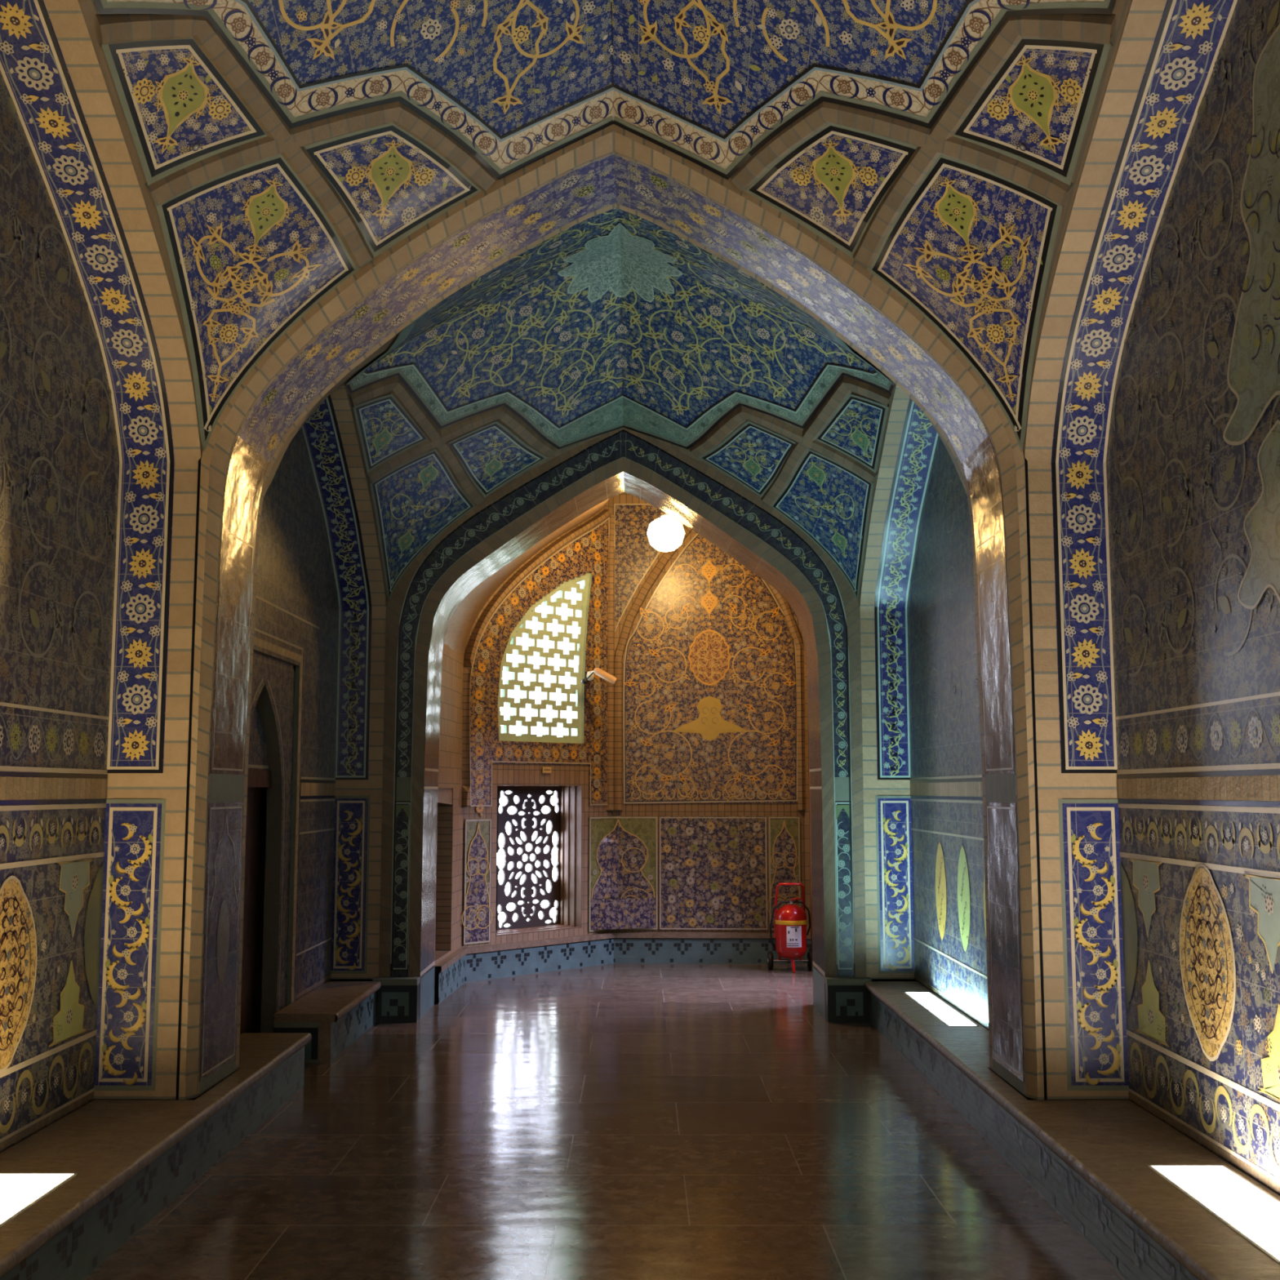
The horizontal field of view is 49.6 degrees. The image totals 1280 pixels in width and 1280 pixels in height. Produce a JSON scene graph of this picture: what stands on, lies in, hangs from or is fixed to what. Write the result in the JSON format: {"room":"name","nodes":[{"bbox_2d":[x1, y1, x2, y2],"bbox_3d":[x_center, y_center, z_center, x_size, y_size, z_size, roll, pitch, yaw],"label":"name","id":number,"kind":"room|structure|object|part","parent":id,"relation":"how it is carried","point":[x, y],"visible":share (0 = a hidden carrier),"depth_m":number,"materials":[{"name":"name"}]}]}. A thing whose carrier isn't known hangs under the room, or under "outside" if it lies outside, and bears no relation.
{"room":"mosque","nodes":[
{"label":"mosque","id":0,"kind":"room"},
{"bbox_2d":[0,0,200,1151],"bbox_3d":[-2.304,-0.646,4.697,0.408,5.100,3.808,0,-6,0],"label":"wall","id":1,"kind":"structure","parent":0,"point":[100,451],"depth_m":6.08,"materials":[{"name":"blue tile"}]},
{"bbox_3d":[-2.359,1.397,6.381,0.298,1.320,0.008,0,-6,0],"label":"cloud panel","id":2,"kind":"part","parent":1,"relation":"part of","materials":[{"name":"blue tile"}]},
{"bbox_2d":[187,384,386,1099],"bbox_3d":[-2.139,0.065,8.930,0.378,5.200,3.338,0,-6,0],"label":"wall","id":3,"kind":"structure","parent":0,"point":[319,561],"depth_m":10.09,"materials":[{"name":"blue tile"}]},
{"bbox_2d":[217,595,319,1084],"bbox_3d":[-2.426,1.209,8.670,0.239,2.868,2.300,0,-6,0],"label":"door","id":4,"kind":"structure","parent":3,"relation":"in","point":[274,743],"depth_m":8.99,"materials":[{"name":"wood"}]},
{"bbox_3d":[-2.185,1.835,10.408,0.286,1.320,0.008,0,-6,0],"label":"cloud panel","id":5,"kind":"part","parent":3,"relation":"part of","materials":[{"name":"blue tile"}]},
{"bbox_2d":[254,426,951,1022],"bbox_3d":[-0.130,-0.300,10.963,7.000,6.365,0.868,0,-6,0],"label":"archway","id":6,"kind":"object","parent":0,"point":[511,520],"depth_m":10.66,"materials":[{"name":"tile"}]},
{"bbox_2d":[77,0,1132,458],"bbox_3d":[-0.130,-2.372,4.887,3.940,2.641,3.805,0,-6,0],"label":"ceiling","id":7,"kind":"structure","parent":0,"point":[277,148],"depth_m":6.21,"materials":[{"name":"tile"}]},
{"bbox_3d":[-1.833,-2.168,5.670,0.476,0.476,0.754,0,-6,0],"label":"kite panel","id":8,"kind":"part","parent":7,"relation":"part of","materials":[{"name":"blue tile"}]},
{"bbox_3d":[-1.725,-1.540,6.283,0.736,1.199,0.840,0,-6,0],"label":"spandrel panel","id":9,"kind":"part","parent":7,"relation":"part of","materials":[{"name":"blue tile"}]},
{"bbox_3d":[-1.212,-2.108,6.508,0.434,0.467,0.969,-5,-8,37],"label":"kite panel","id":10,"kind":"part","parent":7,"relation":"part of","materials":[{"name":"blue tile"}]},
{"bbox_3d":[0.952,-2.108,6.508,0.434,0.467,0.969,5,-8,-37],"label":"kite panel","id":11,"kind":"part","parent":7,"relation":"part of","materials":[{"name":"blue tile"}]},
{"bbox_3d":[1.465,-1.540,6.283,0.736,1.199,0.840,0,-6,0],"label":"spandrel panel","id":12,"kind":"part","parent":7,"relation":"part of","materials":[{"name":"blue tile"}]},
{"bbox_3d":[1.573,-2.168,5.670,0.476,0.476,0.754,0,-6,0],"label":"kite panel","id":13,"kind":"part","parent":7,"relation":"part of","materials":[{"name":"blue tile"}]},
{"bbox_2d":[106,124,1118,1099],"bbox_3d":[-0.130,-0.922,6.995,6.600,6.145,0.732,0,-6,0],"label":"archway","id":14,"kind":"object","parent":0,"point":[528,206],"depth_m":6.79,"materials":[{"name":"beige tile"}]},
{"bbox_3d":[-2.033,1.437,6.749,0.003,1.280,0.570,0,-6,0],"label":"panel","id":15,"kind":"part","parent":14,"relation":"part of","materials":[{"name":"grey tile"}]},
{"bbox_3d":[1.774,1.437,6.749,0.002,1.280,0.570,0,-6,0],"label":"panel","id":16,"kind":"part","parent":14,"relation":"part of","materials":[{"name":"brown tile"}]},
{"bbox_2d":[264,154,965,607],"bbox_3d":[-0.130,-1.541,9.105,3.820,2.250,3.330,0,-6,0],"label":"ceiling","id":17,"kind":"structure","parent":0,"point":[615,320],"depth_m":9.79,"materials":[{"name":"tile"}]},
{"bbox_3d":[-1.719,-1.430,9.627,0.429,0.458,0.652,0,-6,0],"label":"kite panel","id":18,"kind":"part","parent":17,"relation":"part of","materials":[{"name":"teal tile"}]},
{"bbox_3d":[-1.600,-0.850,10.280,0.672,1.029,0.832,0,-6,0],"label":"spandrel panel","id":19,"kind":"part","parent":17,"relation":"part of","materials":[{"name":"teal tile"}]},
{"bbox_3d":[-1.060,-1.356,10.381,0.480,0.446,0.815,-2,-7,18],"label":"kite panel","id":20,"kind":"part","parent":17,"relation":"part of","materials":[{"name":"teal tile"}]},
{"bbox_3d":[0.800,-1.356,10.381,0.480,0.446,0.815,2,-7,-18],"label":"kite panel","id":21,"kind":"part","parent":17,"relation":"part of","materials":[{"name":"teal tile"}]},
{"bbox_3d":[1.340,-0.850,10.280,0.672,1.029,0.832,0,-6,0],"label":"spandrel panel","id":22,"kind":"part","parent":17,"relation":"part of","materials":[{"name":"teal tile"}]},
{"bbox_3d":[1.459,-1.430,9.627,0.429,0.458,0.652,0,-6,0],"label":"kite panel","id":23,"kind":"part","parent":17,"relation":"part of","materials":[{"name":"teal tile"}]},
{"bbox_2d":[434,492,811,1002],"bbox_3d":[0.704,0.695,12.649,4.792,4.750,2.700,0,-6,0],"label":"wall","id":24,"kind":"structure","parent":0,"point":[691,768],"depth_m":13.86,"materials":[{"name":"tile"}]},
{"bbox_2d":[435,787,453,960],"bbox_3d":[-1.802,1.942,11.628,0.348,1.390,0.739,0,-6,0],"label":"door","id":25,"kind":"structure","parent":24,"relation":"in","point":[445,811],"depth_m":11.98,"materials":[{"name":"wood"}]},
{"bbox_2d":[434,947,467,1004],"bbox_3d":[-1.600,2.832,11.716,0.070,0.300,1.287,0,-6,2],"label":"baseboard","id":26,"kind":"structure","parent":24,"relation":"attached to","point":[451,975],"depth_m":11.64,"materials":[{"name":"teal tile"}]},
{"bbox_3d":[-1.472,2.187,12.558,0.013,1.125,0.357,-6,-9,43],"label":"tile panel","id":27,"kind":"part","parent":24,"relation":"part of","materials":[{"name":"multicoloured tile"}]},
{"bbox_2d":[462,932,614,982],"bbox_3d":[-0.920,2.975,13.031,0.070,0.300,1.927,-6,-9,43],"label":"baseboard","id":28,"kind":"structure","parent":24,"relation":"attached to","point":[482,962],"depth_m":12.96,"materials":[{"name":"teal tile"}]},
{"bbox_2d":[495,785,582,936],"bbox_3d":[-1.055,2.085,13.270,0.322,1.409,1.110,-6,-9,43],"label":"window","id":29,"kind":"structure","parent":24,"relation":"in","point":[566,822],"depth_m":13.53,"materials":[{"name":"black metal"}]},
{"bbox_2d":[497,560,592,743],"bbox_3d":[-1.012,0.124,13.504,0.312,1.790,1.280,-6,-9,43],"label":"window","id":30,"kind":"structure","parent":24,"relation":"in","point":[574,625],"depth_m":13.50,"materials":[{"name":"green paint"}]},
{"bbox_2d":[542,767,551,773],"bbox_3d":[-0.892,1.245,13.268,0.010,0.056,0.110,-6,-9,43],"label":"number tag","id":31,"kind":"object","parent":24,"relation":"attached to","point":[544,770],"visible":1,"depth_m":13.26,"materials":[{"name":"gold metal"}]},
{"bbox_2d":[581,667,617,684],"bbox_3d":[-0.429,0.356,13.546,0.222,0.166,0.440,5,-8,-40],"label":"security camera","id":32,"kind":"object","parent":24,"relation":"attached to","point":[602,673],"visible":1,"depth_m":13.47,"materials":[{"name":"beige plastic"}]},
{"bbox_3d":[-0.517,0.372,13.534,0.137,0.124,0.068,-6,-9,45],"label":"junction knob","id":33,"kind":"part","parent":32,"relation":"part of","materials":[{"name":"plastic"}]},
{"bbox_3d":[-0.188,2.317,13.764,0.715,1.125,0.160,2,-7,-18],"label":"tile panel","id":34,"kind":"part","parent":24,"relation":"part of","materials":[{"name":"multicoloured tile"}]},
{"bbox_2d":[611,932,804,964],"bbox_3d":[0.679,3.046,13.691,1.917,0.300,0.070,0,-6,1],"label":"baseboard","id":35,"kind":"structure","parent":24,"relation":"attached to","point":[682,948],"depth_m":13.68,"materials":[{"name":"teal tile"}]},
{"bbox_3d":[0.707,0.206,14.018,1.768,2.882,0.007,0,-6,1],"label":"tall arch panel","id":36,"kind":"part","parent":24,"relation":"part of","materials":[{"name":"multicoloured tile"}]},
{"bbox_3d":[0.729,2.320,13.787,1.070,1.125,0.010,0,-6,1],"label":"tile panel","id":37,"kind":"part","parent":24,"relation":"part of","materials":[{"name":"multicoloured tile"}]},
{"bbox_3d":[1.440,2.318,13.769,0.360,1.125,0.014,0,-6,1],"label":"tile panel","id":38,"kind":"part","parent":24,"relation":"part of","materials":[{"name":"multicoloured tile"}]},
{"bbox_2d":[804,933,811,964],"bbox_3d":[2.346,2.972,13.004,1.984,0.300,0.070,-6,-8,42],"label":"baseboard","id":39,"kind":"structure","parent":24,"relation":"attached to","point":[809,936],"depth_m":13.62,"materials":[{"name":"teal tile"}]},
{"bbox_2d":[0,963,1279,1279],"bbox_3d":[0.100,2.338,5.781,7.000,0.001,16.800,0,-6,0],"label":"floor","id":40,"kind":"structure","parent":0,"point":[614,1121],"depth_m":6.41,"materials":[{"name":"brown stone"}]},
{"bbox_2d":[0,1032,311,1279],"bbox_3d":[-2.195,1.905,3.183,0.580,0.300,9.752,0,-6,0],"label":"stone bench","id":41,"kind":"object","parent":40,"relation":"on","point":[131,1159],"visible":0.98,"depth_m":5.55,"materials":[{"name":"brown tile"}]},
{"bbox_2d":[0,1173,78,1227],"bbox_3d":[-2.220,1.958,4.324,0.316,0.165,1.516,0,-6,0],"label":"light panel","id":42,"kind":"object","parent":41,"relation":"in","point":[19,1192],"visible":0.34,"depth_m":5.07,"materials":[{"name":"white plastic"}]},
{"bbox_2d":[273,981,382,1062],"bbox_3d":[-2.105,2.586,9.456,0.400,0.300,1.512,0,-6,0],"label":"stone bench","id":43,"kind":"object","parent":40,"relation":"on","point":[335,1014],"visible":0.93,"depth_m":9.04,"materials":[{"name":"brown stone"}]},
{"bbox_2d":[767,882,811,972],"bbox_3d":[1.435,2.728,13.179,0.436,0.824,0.338,0,-6,0],"label":"fire extinguisher","id":44,"kind":"object","parent":40,"relation":"on","point":[790,933],"visible":0.99,"depth_m":13.07,"materials":[{"name":"red metal"}]},
{"bbox_3d":[1.435,2.584,13.238,0.305,0.523,0.105,0,-6,0],"label":"push handle","id":45,"kind":"part","parent":44,"relation":"part of","materials":[{"name":"red metal"}]},
{"bbox_3d":[1.435,2.766,13.158,0.296,0.502,0.296,0,-6,0],"label":"tank","id":46,"kind":"part","parent":44,"relation":"part of","materials":[{"name":"red metal"}]},
{"bbox_3d":[1.439,3.051,13.036,0.036,0.152,0.088,1,-6,-7],"label":"leg","id":47,"kind":"part","parent":44,"relation":"part of","materials":[{"name":"red metal"}]},
{"bbox_2d":[808,766,813,971],"bbox_3d":[1.905,2.175,13.214,0.558,1.930,0.056,0,-6,0],"label":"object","id":48,"kind":"object","parent":40,"relation":"on","point":[809,766],"visible":0.13,"depth_m":13.20,"materials":[{"name":"orange wood"}]},
{"bbox_2d":[864,981,1279,1279],"bbox_3d":[1.940,2.023,4.271,0.570,0.300,11.942,0,-6,0],"label":"stone bench","id":49,"kind":"object","parent":40,"relation":"on","point":[1089,1159],"visible":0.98,"depth_m":5.55,"materials":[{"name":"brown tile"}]},
{"bbox_2d":[903,991,978,1026],"bbox_3d":[1.930,2.460,8.947,0.186,0.165,1.396,0,-6,0],"label":"light panel","id":50,"kind":"object","parent":49,"relation":"in","point":[943,1011],"visible":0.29,"depth_m":9.21,"materials":[{"name":"white plastic"}]},
{"bbox_2d":[1146,1164,1279,1264],"bbox_3d":[2.047,1.969,4.428,0.291,0.165,1.526,0,-6,0],"label":"light panel","id":51,"kind":"object","parent":49,"relation":"in","point":[1253,1213],"visible":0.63,"depth_m":5.03,"materials":[{"name":"white plastic"}]},
{"bbox_2d":[860,385,1023,1064],"bbox_3d":[1.879,-0.184,8.957,0.378,5.100,3.338,0,-6,0],"label":"wall","id":52,"kind":"structure","parent":0,"point":[926,916],"depth_m":9.85,"materials":[{"name":"blue tile"}]},
{"bbox_3d":[1.925,1.835,10.408,0.286,1.320,0.008,0,-6,0],"label":"cloud panel","id":53,"kind":"part","parent":52,"relation":"part of","materials":[{"name":"blue tile"}]},
{"bbox_2d":[1024,0,1279,1194],"bbox_3d":[2.044,-0.646,4.697,0.408,5.100,3.808,0,-6,0],"label":"wall","id":54,"kind":"structure","parent":0,"point":[1152,454],"depth_m":5.72,"materials":[{"name":"tile"}]},
{"bbox_3d":[2.099,1.397,6.381,0.298,1.320,0.008,0,-6,0],"label":"cloud panel","id":55,"kind":"part","parent":54,"relation":"part of","materials":[{"name":"blue tile"}]},
{"label":"ceiling","id":56,"kind":"structure","parent":0,"visible":0},
{"bbox_2d":[647,511,684,551],"bbox_3d":[0.233,-1.248,12.508,0.340,0.917,0.340,0,-6,0],"label":"hanging lamp","id":57,"kind":"object","parent":56,"relation":"hanging from","point":[665,533],"visible":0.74,"depth_m":12.36,"materials":[{"name":"white glass"}]}
]}

